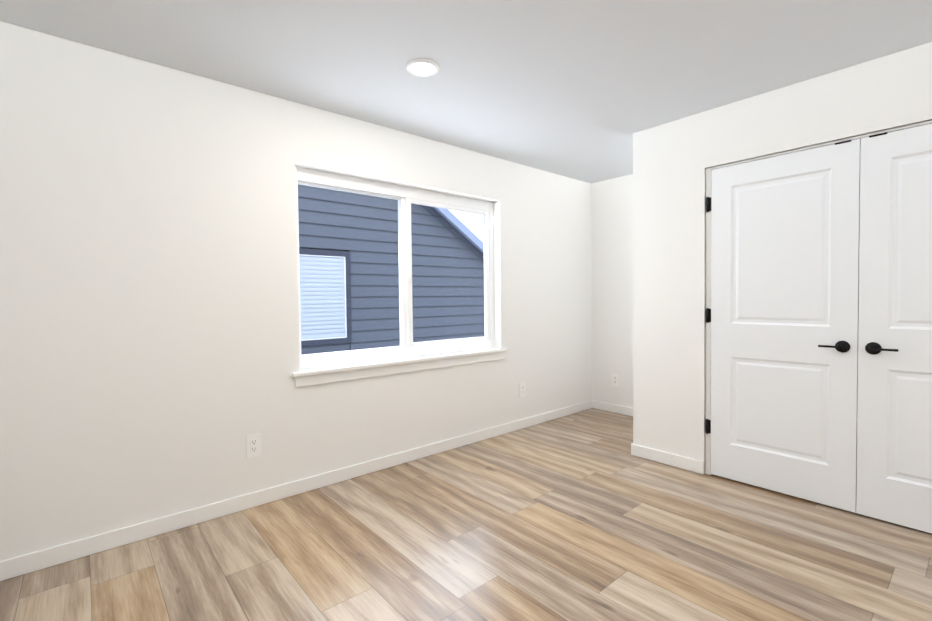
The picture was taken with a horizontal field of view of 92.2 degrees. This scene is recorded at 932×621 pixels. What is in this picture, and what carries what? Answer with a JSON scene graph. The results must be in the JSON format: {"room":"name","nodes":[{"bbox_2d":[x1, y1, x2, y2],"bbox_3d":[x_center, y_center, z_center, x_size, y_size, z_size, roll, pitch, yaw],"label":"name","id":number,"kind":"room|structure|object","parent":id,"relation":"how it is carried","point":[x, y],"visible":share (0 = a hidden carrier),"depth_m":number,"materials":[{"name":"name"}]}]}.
{"room":"empty bedroom","nodes":[
{"label":"empty bedroom","id":0,"kind":"room"},
{"bbox_2d":[0,21,591,560],"bbox_3d":[-0.662,-0.087,3.240,5.419,2.440,0.160,-2,2,-41],"label":"wall","id":1,"kind":"structure","parent":0,"point":[148,309],"depth_m":2.42,"materials":[{"name":"white paint"}]},
{"bbox_2d":[246,433,260,457],"bbox_3d":[-1.248,0.794,2.638,0.080,0.132,0.010,-2,2,-41],"label":"electrical outlet","id":2,"kind":"object","parent":1,"relation":"attached to","point":[253,445],"visible":1,"depth_m":2.63,"materials":[{"name":"white plastic"}]},
{"bbox_2d":[0,400,591,580],"bbox_3d":[-0.591,1.091,3.205,5.219,0.087,0.017,-2,2,-41],"label":"baseboard","id":3,"kind":"structure","parent":1,"relation":"attached to","point":[43,559],"depth_m":2.57,"materials":[{"name":"white paint"}]},
{"bbox_2d":[292,166,507,386],"bbox_3d":[-0.413,-0.245,3.425,1.885,1.398,0.191,-2,2,-41],"label":"window unit","id":4,"kind":"structure","parent":1,"relation":"in","point":[405,197],"depth_m":3.43,"materials":[{"name":"white plastic"}]},
{"bbox_2d":[519,382,525,396],"bbox_3d":[0.524,0.736,4.163,0.080,0.132,0.010,-2,2,-41],"label":"electrical outlet","id":5,"kind":"object","parent":1,"relation":"attached to","point":[522,391],"visible":1,"depth_m":4.16,"materials":[{"name":"white plastic"}]},
{"bbox_2d":[0,408,931,620],"bbox_3d":[0.831,1.191,1.556,5.419,0.060,4.692,-2,2,-41],"label":"floor","id":6,"kind":"structure","parent":0,"point":[585,515],"depth_m":2.12,"materials":[{"name":"brown wood"}]},
{"bbox_2d":[0,0,931,182],"bbox_3d":[0.802,-1.318,1.490,5.419,0.080,4.692,-2,2,-41],"label":"ceiling","id":7,"kind":"structure","parent":0,"point":[583,90],"depth_m":2.24,"materials":[{"name":"white paint"}]},
{"bbox_2d":[406,58,438,76],"bbox_3d":[-0.230,-1.282,2.375,0.178,0.015,0.178,-2,2,-41],"label":"recessed light","id":8,"kind":"object","parent":7,"relation":"in","point":[421,67],"visible":0.98,"depth_m":2.35,"materials":[{"name":"white plastic"}]},
{"bbox_2d":[591,174,632,407],"bbox_3d":[2.884,-0.127,3.197,0.100,2.440,4.532,-2,2,-41],"label":"wall","id":9,"kind":"structure","parent":0,"point":[612,262],"depth_m":4.69,"materials":[{"name":"white paint"}]},
{"bbox_2d":[592,400,632,415],"bbox_3d":[1.713,1.029,4.517,0.013,0.087,0.990,-2,2,-41],"label":"baseboard","id":10,"kind":"structure","parent":9,"relation":"attached to","point":[599,405],"depth_m":4.71,"materials":[{"name":"white paint"}]},
{"bbox_2d":[612,373,618,386],"bbox_3d":[1.559,0.725,4.686,0.010,0.132,0.080,-2,2,-41],"label":"electrical outlet","id":11,"kind":"object","parent":9,"relation":"attached to","point":[615,379],"visible":1,"depth_m":4.68,"materials":[{"name":"white plastic"}]},
{"bbox_2d":[633,42,931,473],"bbox_3d":[2.408,-0.094,2.159,0.100,2.440,3.378,-2,2,-41],"label":"wall","id":12,"kind":"structure","parent":0,"point":[674,160],"depth_m":3.04,"materials":[{"name":"white paint"}]},
{"bbox_2d":[632,443,703,473],"bbox_3d":[1.452,1.066,3.233,0.017,0.087,0.495,-2,2,-41],"label":"baseboard","id":13,"kind":"structure","parent":12,"relation":"attached to","point":[686,463],"depth_m":3.21,"materials":[{"name":"white paint"}]},
{"bbox_2d":[705,139,860,512],"bbox_3d":[1.864,0.087,2.723,0.087,2.037,0.780,-2,2,-41],"label":"closet door","id":14,"kind":"structure","parent":12,"relation":"in","point":[782,314],"depth_m":2.67,"materials":[{"name":"white paint"}]},
{"bbox_2d":[705,120,931,474],"bbox_3d":[2.162,0.090,2.462,0.088,2.062,1.567,-2,2,-41],"label":"door frame","id":15,"kind":"structure","parent":12,"relation":"attached to","point":[708,340],"depth_m":3.00,"materials":[{"name":"white paint"}]},
{"bbox_2d":[856,124,931,532],"bbox_3d":[2.375,0.097,2.130,0.087,2.037,0.780,-2,2,-41],"label":"closet door","id":16,"kind":"structure","parent":12,"relation":"in","point":[894,444],"depth_m":2.32,"materials":[{"name":"white paint"}]},
{"label":"outside","id":17,"kind":"structure","parent":0,"visible":0},
{"bbox_2d":[298,185,488,369],"bbox_3d":[-2.597,-0.982,5.687,18.476,6.606,0.522,-2,2,-41],"label":"neighbouring house","id":18,"kind":"structure","parent":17,"point":[434,272],"depth_m":6.70,"materials":[{"name":"blue"}]}
]}

